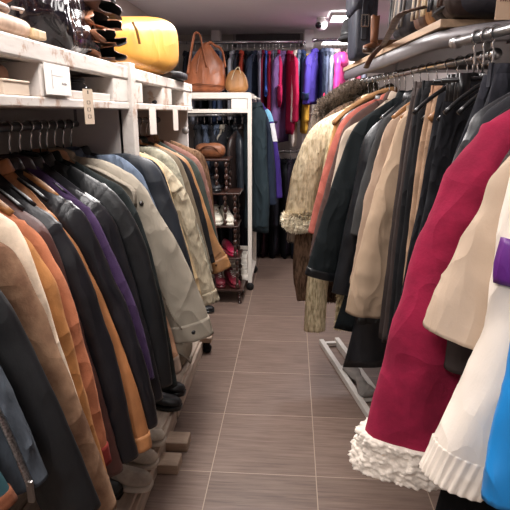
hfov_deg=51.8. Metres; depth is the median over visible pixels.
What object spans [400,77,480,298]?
trousers
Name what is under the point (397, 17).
belt
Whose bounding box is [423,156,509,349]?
jacket
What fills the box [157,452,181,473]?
wooden block
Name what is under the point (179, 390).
boot
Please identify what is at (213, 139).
coat
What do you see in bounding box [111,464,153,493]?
shoe
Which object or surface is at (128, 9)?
wall
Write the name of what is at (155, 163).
jacket
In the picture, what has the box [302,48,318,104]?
jacket
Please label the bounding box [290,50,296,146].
cardigan
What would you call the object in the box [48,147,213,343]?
coat
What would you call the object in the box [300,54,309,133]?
coat
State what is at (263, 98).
jacket
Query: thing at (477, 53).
hanger
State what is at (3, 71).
cloth sack
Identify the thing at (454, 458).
sweater
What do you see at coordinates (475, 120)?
jacket
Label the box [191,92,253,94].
shelf
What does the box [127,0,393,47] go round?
ceiling
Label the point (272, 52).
knit top
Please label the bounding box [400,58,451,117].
hanger
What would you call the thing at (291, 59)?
jacket
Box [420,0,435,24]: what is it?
handbag
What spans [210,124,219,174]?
denim jacket
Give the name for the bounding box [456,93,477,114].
hanger
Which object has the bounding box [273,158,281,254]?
coat
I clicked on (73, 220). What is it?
leather jacket
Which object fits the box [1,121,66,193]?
hanger
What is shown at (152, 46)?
handbag
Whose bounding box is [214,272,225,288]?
pump
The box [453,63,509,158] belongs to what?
trousers
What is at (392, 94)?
coat
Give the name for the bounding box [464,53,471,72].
hanger
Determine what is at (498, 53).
socket
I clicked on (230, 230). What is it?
coat
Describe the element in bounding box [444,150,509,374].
jacket
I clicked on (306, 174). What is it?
coat
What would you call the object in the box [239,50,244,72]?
jumper
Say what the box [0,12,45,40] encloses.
pouch
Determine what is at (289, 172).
coat
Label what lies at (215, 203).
coat
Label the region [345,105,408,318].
coat
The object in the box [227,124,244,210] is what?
coat
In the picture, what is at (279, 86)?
knit top
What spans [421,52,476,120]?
hanger
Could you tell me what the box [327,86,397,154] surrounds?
coat
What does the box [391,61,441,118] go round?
hanger
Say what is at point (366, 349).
leather jacket
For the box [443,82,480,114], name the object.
hanger
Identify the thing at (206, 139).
denim jacket
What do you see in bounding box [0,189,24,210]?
hanger
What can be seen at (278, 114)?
jacket
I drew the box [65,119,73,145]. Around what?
hanger
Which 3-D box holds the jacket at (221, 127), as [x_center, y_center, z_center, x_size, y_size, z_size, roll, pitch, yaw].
[-0.271,-0.870,4.521,0.083,0.495,0.446,2,15,8]
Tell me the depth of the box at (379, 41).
3.09 m
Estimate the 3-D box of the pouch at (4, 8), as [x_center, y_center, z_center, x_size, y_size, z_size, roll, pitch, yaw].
[-0.722,-0.516,1.022,0.335,0.022,0.513,1,15,4]
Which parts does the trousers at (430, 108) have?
leg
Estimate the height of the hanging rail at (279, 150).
0.037 m
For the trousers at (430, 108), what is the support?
hanging from the hanger at (477, 53)
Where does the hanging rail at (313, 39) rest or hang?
attached to the wall at (432, 76)
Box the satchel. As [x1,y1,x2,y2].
[346,0,377,61]
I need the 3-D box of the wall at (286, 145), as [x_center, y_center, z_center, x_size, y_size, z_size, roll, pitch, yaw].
[-0.191,-1.308,6.099,1.510,2.320,0.100,1,15,4]
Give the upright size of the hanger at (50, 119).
0.215 m
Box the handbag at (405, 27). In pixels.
[388,0,417,40]
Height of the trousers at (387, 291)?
0.959 m
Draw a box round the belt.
[363,6,426,68]
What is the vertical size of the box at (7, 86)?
0.033 m
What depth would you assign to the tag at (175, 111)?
2.64 m
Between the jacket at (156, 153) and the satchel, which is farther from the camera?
the satchel
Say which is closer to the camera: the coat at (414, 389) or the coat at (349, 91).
the coat at (414, 389)
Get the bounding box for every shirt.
[189,51,198,124]
[217,50,222,120]
[227,50,234,119]
[257,50,262,101]
[345,50,354,82]
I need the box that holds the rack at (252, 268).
[188,92,257,289]
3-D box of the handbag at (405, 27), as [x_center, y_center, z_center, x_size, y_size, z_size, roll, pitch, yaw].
[0.633,-1.004,2.051,0.183,0.303,0.263,0,15,-2]
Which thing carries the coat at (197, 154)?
hanging from the hanger
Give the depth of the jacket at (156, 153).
2.35 m
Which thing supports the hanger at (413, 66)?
hanging from the hanging rail at (498, 53)
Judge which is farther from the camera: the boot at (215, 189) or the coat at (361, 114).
the boot at (215, 189)
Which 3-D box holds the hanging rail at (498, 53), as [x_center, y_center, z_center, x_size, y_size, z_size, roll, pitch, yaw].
[0.646,-0.857,2.406,0.034,0.092,1.774,-1,15,-5]
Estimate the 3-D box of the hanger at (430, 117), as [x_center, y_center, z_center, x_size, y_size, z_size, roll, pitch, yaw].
[0.713,-0.530,1.653,0.335,0.218,0.018,-1,15,-5]
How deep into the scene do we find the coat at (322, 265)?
2.30 m
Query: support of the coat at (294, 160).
hanging from the hanger
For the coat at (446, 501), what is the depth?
1.06 m
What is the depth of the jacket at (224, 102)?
5.17 m
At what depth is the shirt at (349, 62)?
5.05 m
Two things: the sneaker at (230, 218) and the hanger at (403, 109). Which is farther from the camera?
the sneaker at (230, 218)
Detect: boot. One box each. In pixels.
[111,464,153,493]
[125,449,158,469]
[149,427,166,446]
[155,392,182,411]
[162,381,185,396]
[210,174,221,192]
[362,15,379,53]
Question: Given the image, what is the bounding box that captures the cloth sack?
[0,64,8,78]
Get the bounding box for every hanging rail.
[0,109,78,131]
[138,111,159,122]
[178,40,304,43]
[279,150,298,152]
[312,38,395,41]
[349,43,502,82]
[449,23,509,48]
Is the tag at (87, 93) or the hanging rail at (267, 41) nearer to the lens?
the tag at (87, 93)
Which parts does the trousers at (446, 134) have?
leg, leg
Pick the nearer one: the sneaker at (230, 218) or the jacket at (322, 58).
the sneaker at (230, 218)
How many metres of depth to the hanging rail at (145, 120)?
2.91 m
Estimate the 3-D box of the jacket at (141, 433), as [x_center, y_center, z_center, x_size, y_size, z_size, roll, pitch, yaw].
[-0.637,0.167,1.513,0.648,0.879,0.084,1,15,5]
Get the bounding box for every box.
[0,78,29,95]
[231,99,246,108]
[378,40,396,46]
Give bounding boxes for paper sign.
[43,62,71,95]
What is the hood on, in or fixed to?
attached to the coat at (340, 58)
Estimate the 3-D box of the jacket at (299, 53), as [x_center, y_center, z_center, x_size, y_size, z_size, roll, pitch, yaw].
[0.431,-1.692,5.252,0.083,0.675,0.458,2,15,9]
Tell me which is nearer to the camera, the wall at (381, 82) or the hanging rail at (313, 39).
the hanging rail at (313, 39)
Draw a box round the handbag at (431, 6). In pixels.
[427,0,447,20]
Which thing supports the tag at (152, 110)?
hanging from the shelf at (169, 94)
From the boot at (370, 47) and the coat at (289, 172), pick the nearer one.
the boot at (370, 47)
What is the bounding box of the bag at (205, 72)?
[183,31,225,92]
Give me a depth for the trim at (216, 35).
5.48 m
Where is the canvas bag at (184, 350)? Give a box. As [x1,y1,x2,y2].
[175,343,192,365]
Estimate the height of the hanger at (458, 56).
0.180 m
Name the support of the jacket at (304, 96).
hanging from the hanger
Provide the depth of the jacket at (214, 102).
5.18 m
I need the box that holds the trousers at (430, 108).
[403,85,441,279]
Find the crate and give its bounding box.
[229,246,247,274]
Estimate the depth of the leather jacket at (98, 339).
1.42 m
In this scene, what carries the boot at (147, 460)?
on the pallet at (167, 421)
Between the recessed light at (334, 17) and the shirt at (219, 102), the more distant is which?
the shirt at (219, 102)
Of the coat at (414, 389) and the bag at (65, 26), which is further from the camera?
the bag at (65, 26)
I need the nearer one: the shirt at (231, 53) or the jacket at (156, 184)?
the jacket at (156, 184)
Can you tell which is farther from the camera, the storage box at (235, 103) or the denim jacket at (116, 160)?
the storage box at (235, 103)
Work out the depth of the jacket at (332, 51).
5.03 m
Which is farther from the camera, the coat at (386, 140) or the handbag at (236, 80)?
the handbag at (236, 80)
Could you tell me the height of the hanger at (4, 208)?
0.218 m
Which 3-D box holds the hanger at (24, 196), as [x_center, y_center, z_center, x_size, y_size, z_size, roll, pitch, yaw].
[-0.727,-0.230,1.341,0.328,0.215,0.012,1,15,4]
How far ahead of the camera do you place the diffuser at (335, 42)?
6.32 m
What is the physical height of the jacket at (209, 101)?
0.768 m
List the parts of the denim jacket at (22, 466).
zip pull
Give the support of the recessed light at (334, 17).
in the ceiling
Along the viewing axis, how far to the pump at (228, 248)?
4.24 m
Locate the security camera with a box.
[315,17,326,30]
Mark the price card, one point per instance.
(502, 12)
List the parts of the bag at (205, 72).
handle, handle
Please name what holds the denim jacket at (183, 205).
hanging from the hanger
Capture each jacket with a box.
[0,154,153,379]
[0,157,157,428]
[0,158,151,452]
[0,174,138,463]
[0,193,122,477]
[0,211,111,465]
[0,213,78,398]
[0,242,116,509]
[0,290,100,509]
[0,366,47,502]
[0,472,17,509]
[11,151,171,388]
[15,152,162,401]
[21,150,176,390]
[23,236,106,471]
[30,149,181,373]
[48,146,156,208]
[56,145,191,272]
[138,155,195,282]
[139,136,218,241]
[139,144,214,263]
[139,146,212,272]
[139,147,210,271]
[140,152,202,299]
[143,152,219,305]
[145,135,217,236]
[182,50,189,119]
[193,124,202,148]
[198,100,208,124]
[201,124,210,173]
[208,100,212,125]
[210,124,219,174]
[212,50,222,124]
[217,124,227,184]
[222,51,232,125]
[233,50,241,124]
[243,102,269,232]
[246,104,282,197]
[253,102,276,204]
[261,50,266,107]
[267,50,271,111]
[271,50,288,142]
[285,50,298,134]
[297,49,301,119]
[300,49,308,99]
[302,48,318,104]
[311,93,383,244]
[318,48,326,98]
[325,48,329,93]
[328,48,334,91]
[332,90,412,367]
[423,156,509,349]
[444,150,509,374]
[452,92,509,162]
[466,95,509,145]
[481,344,509,509]
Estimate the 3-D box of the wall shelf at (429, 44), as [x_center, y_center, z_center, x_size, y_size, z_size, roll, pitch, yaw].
[1.036,-0.775,2.375,1.084,0.307,2.118,1,15,4]
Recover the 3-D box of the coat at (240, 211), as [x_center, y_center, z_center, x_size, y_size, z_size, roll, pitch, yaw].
[-0.136,-0.502,5.623,0.085,1.051,0.433,0,15,1]
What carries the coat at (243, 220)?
hanging from the hanger
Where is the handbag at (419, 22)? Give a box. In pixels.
[410,0,427,29]
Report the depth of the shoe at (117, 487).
1.95 m
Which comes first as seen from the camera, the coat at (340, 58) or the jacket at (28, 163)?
the jacket at (28, 163)
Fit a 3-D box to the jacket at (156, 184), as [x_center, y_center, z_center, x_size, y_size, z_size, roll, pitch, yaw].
[-0.596,-0.052,2.042,0.779,0.732,0.084,1,15,5]
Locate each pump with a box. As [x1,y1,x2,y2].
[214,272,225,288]
[222,238,237,256]
[224,267,240,288]
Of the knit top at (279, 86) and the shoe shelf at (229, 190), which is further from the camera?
the knit top at (279, 86)
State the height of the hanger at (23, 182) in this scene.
0.215 m
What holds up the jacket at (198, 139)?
hanging from the hanger
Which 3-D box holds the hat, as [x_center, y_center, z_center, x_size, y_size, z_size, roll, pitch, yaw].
[0.603,-1.351,3.143,0.208,0.131,0.207,1,15,4]
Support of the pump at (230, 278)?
on the shoe shelf at (229, 190)
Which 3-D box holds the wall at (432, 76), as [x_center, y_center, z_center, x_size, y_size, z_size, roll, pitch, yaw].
[1.655,-0.358,2.587,0.100,2.320,9.600,1,15,4]
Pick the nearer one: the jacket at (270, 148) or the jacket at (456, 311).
the jacket at (456, 311)
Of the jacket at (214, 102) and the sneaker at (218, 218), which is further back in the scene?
the jacket at (214, 102)
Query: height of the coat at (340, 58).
0.463 m
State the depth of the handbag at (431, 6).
1.67 m
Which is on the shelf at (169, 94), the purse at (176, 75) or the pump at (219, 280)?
the purse at (176, 75)
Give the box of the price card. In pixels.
[494,0,509,19]
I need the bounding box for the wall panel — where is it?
[233,33,302,47]
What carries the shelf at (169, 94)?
attached to the wall at (128, 9)
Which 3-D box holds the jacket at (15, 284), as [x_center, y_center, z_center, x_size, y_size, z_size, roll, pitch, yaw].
[-0.674,0.217,1.147,0.705,0.785,0.083,1,15,3]
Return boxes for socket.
[449,35,461,48]
[488,48,502,59]
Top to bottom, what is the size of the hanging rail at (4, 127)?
0.070 m
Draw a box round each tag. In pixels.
[82,89,94,123]
[149,107,156,133]
[173,109,177,129]
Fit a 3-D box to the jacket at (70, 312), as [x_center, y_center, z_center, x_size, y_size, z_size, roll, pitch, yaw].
[-0.677,0.175,1.323,0.588,0.796,0.084,1,15,3]
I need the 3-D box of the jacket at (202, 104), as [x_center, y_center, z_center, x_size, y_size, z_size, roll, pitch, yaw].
[-0.514,-1.620,5.350,0.083,0.866,0.434,2,15,9]
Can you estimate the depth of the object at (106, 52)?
1.79 m
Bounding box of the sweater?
[419,177,509,502]
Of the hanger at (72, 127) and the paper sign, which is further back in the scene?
the hanger at (72, 127)
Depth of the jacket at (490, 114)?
0.93 m
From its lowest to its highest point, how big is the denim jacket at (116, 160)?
0.732 m
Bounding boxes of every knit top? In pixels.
[264,50,267,96]
[271,50,275,91]
[276,50,282,107]
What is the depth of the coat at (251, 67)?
5.14 m
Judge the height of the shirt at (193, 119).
0.717 m
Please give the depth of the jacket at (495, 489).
0.59 m
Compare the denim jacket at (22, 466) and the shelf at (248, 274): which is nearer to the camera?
the denim jacket at (22, 466)
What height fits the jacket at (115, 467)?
0.873 m
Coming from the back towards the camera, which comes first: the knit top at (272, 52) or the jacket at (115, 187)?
the knit top at (272, 52)
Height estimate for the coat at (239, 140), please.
0.539 m
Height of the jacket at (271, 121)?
0.827 m
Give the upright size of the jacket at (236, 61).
0.770 m
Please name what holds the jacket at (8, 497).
hanging from the hanger
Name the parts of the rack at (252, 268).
post, post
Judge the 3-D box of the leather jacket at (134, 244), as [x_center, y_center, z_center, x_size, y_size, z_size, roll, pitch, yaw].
[-0.632,0.063,1.755,0.687,0.804,0.084,1,15,4]
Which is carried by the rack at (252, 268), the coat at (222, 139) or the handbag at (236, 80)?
the handbag at (236, 80)
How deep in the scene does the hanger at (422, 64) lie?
2.13 m
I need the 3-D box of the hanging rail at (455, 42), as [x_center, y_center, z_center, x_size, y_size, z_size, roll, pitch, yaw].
[0.690,0.359,1.127,0.375,1.695,1.151,1,15,4]
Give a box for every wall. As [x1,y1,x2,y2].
[7,0,178,70]
[178,34,303,158]
[311,48,399,116]
[400,73,455,90]
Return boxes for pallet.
[8,410,176,509]
[176,340,202,416]
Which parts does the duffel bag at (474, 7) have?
handle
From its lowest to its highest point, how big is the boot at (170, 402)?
0.165 m
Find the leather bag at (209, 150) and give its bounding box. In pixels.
[195,143,225,157]
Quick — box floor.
[144,252,439,509]
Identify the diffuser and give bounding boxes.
[322,41,347,43]
[331,16,346,21]
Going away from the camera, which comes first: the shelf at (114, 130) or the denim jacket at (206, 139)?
the shelf at (114, 130)
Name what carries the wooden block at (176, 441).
on the floor
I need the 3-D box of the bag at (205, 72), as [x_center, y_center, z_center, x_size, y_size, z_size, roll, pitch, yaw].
[-0.409,-1.566,4.288,0.363,0.477,0.210,1,15,4]
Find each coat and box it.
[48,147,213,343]
[139,135,214,216]
[139,139,230,274]
[208,124,217,201]
[214,201,219,243]
[217,124,231,182]
[218,184,227,246]
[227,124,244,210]
[227,185,233,245]
[232,124,243,191]
[239,210,243,250]
[242,209,247,250]
[244,50,250,73]
[244,50,257,116]
[256,232,261,254]
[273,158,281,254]
[280,95,365,234]
[280,158,286,258]
[285,159,293,254]
[286,77,393,243]
[291,158,295,258]
[293,96,361,303]
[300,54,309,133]
[304,94,367,332]
[305,90,405,331]
[308,93,384,233]
[309,91,390,256]
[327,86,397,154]
[331,91,396,184]
[333,51,347,88]
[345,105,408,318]
[347,109,509,491]
[349,112,403,282]
[350,92,411,324]
[435,107,509,509]
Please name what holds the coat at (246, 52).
hanging from the hanger
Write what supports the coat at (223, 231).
hanging from the hanger
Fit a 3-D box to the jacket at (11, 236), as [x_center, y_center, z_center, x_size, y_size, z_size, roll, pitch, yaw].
[-0.694,0.176,1.197,0.608,0.731,0.084,1,15,5]
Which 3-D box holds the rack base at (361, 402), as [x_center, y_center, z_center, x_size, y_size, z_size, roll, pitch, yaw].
[0.578,0.715,2.966,0.130,0.050,1.141,-2,15,-8]
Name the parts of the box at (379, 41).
lid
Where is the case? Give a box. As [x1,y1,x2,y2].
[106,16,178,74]
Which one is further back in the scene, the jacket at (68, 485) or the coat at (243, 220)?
the coat at (243, 220)
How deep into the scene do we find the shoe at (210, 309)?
4.04 m
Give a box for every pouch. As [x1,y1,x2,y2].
[0,1,23,13]
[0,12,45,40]
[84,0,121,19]
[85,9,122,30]
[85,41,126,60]
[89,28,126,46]
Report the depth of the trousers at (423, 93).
1.83 m
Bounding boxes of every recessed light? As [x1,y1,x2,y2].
[320,38,347,44]
[328,12,346,22]
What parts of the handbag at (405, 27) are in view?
fringe cord, fringe cord, fringe cord, fringe cord, fringe cord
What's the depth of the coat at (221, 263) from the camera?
2.72 m
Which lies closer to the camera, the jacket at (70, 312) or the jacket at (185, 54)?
the jacket at (70, 312)
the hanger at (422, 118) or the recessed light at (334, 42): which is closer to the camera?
the hanger at (422, 118)
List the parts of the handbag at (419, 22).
fringe cord, fringe cord, fringe cord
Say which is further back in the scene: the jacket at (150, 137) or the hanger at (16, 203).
the jacket at (150, 137)
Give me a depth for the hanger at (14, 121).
1.57 m
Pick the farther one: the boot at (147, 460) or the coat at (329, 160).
the coat at (329, 160)
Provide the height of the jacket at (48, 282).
0.796 m
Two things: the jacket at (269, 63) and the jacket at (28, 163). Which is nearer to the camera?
the jacket at (28, 163)
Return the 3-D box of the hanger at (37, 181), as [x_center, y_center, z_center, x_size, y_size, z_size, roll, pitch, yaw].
[-0.718,-0.262,1.466,0.335,0.218,0.018,1,15,4]
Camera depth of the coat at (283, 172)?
5.43 m
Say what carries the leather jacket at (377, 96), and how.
hanging from the hanger
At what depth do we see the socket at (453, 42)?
1.45 m
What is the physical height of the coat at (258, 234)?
0.990 m
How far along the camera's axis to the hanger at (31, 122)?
1.64 m
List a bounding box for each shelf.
[0,31,139,155]
[135,69,191,146]
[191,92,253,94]
[205,156,245,303]
[212,260,253,276]
[343,19,509,80]
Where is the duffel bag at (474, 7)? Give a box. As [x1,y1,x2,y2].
[431,0,496,18]
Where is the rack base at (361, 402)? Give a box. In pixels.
[319,337,375,416]
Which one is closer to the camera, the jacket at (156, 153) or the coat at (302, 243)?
the jacket at (156, 153)
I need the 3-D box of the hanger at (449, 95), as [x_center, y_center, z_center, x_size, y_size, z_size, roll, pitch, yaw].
[0.583,-0.486,1.342,0.261,0.180,0.024,-2,15,-9]
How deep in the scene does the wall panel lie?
5.70 m
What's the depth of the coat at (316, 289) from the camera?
2.91 m
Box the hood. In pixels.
[333,52,347,66]
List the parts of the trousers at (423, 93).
leg, leg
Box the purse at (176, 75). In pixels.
[160,71,187,80]
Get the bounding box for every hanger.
[0,158,58,195]
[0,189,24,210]
[0,200,13,215]
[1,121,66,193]
[9,184,36,205]
[12,120,22,154]
[17,176,48,202]
[24,120,33,152]
[33,120,42,151]
[41,120,49,150]
[48,119,57,147]
[57,119,65,147]
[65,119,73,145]
[380,64,423,117]
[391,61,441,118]
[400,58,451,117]
[402,68,408,90]
[410,66,416,89]
[412,29,481,114]
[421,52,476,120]
[427,51,483,122]
[433,27,489,100]
[441,24,500,100]
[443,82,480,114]
[455,56,462,72]
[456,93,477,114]
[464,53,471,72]
[476,51,481,72]
[486,48,491,63]
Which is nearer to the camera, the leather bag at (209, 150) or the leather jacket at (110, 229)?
the leather jacket at (110, 229)
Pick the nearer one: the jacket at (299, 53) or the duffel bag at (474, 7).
the duffel bag at (474, 7)
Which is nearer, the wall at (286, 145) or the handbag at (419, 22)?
the handbag at (419, 22)
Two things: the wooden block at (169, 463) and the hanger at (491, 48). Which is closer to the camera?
the hanger at (491, 48)
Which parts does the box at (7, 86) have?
lid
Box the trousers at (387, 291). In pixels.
[379,81,421,342]
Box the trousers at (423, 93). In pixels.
[386,80,444,343]
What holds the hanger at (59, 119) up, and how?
hanging from the hanging rail at (4, 127)
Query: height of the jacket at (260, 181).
1.080 m
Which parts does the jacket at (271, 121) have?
sleeve panel, sleeve panel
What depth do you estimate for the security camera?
4.69 m
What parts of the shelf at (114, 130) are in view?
panel, post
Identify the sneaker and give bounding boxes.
[214,205,222,225]
[220,205,233,225]
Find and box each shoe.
[109,478,123,500]
[205,305,214,313]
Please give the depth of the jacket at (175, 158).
2.47 m
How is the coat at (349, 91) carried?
hanging from the hanger
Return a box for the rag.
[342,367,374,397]
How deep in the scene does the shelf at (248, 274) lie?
4.58 m
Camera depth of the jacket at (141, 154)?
2.29 m
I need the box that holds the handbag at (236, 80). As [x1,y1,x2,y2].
[225,67,247,91]
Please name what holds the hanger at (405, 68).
hanging from the hanging rail at (498, 53)
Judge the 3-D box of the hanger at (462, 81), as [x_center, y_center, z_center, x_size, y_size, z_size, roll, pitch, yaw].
[0.590,-0.476,1.303,0.261,0.180,0.024,-2,15,-9]
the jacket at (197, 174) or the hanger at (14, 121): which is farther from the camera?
the jacket at (197, 174)
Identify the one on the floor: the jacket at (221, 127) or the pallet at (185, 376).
the pallet at (185, 376)
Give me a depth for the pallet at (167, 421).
1.99 m
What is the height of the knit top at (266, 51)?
0.453 m
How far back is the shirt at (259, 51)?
5.10 m
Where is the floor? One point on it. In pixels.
(271, 422)
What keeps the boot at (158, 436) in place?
on the pallet at (167, 421)
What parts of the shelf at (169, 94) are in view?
panel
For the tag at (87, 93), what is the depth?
1.51 m
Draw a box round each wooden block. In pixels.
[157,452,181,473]
[166,431,190,451]
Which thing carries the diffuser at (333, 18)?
attached to the recessed light at (334, 17)
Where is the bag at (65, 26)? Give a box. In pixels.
[6,0,99,53]
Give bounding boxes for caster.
[200,335,212,352]
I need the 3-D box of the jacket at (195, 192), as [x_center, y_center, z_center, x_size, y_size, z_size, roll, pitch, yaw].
[-0.563,-0.209,2.611,0.725,0.727,0.087,1,15,4]
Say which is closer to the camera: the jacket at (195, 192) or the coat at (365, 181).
the coat at (365, 181)
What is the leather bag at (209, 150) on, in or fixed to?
on the shoe shelf at (229, 190)
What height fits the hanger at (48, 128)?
0.215 m
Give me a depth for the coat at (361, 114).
2.41 m
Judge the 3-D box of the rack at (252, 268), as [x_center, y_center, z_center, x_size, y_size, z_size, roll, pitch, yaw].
[-0.413,-0.566,4.643,0.844,1.647,0.554,1,15,4]
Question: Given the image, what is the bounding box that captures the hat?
[338,18,348,42]
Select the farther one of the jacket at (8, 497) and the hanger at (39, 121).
the hanger at (39, 121)
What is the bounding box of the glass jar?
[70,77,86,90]
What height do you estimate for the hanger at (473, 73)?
0.215 m
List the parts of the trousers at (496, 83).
leg, leg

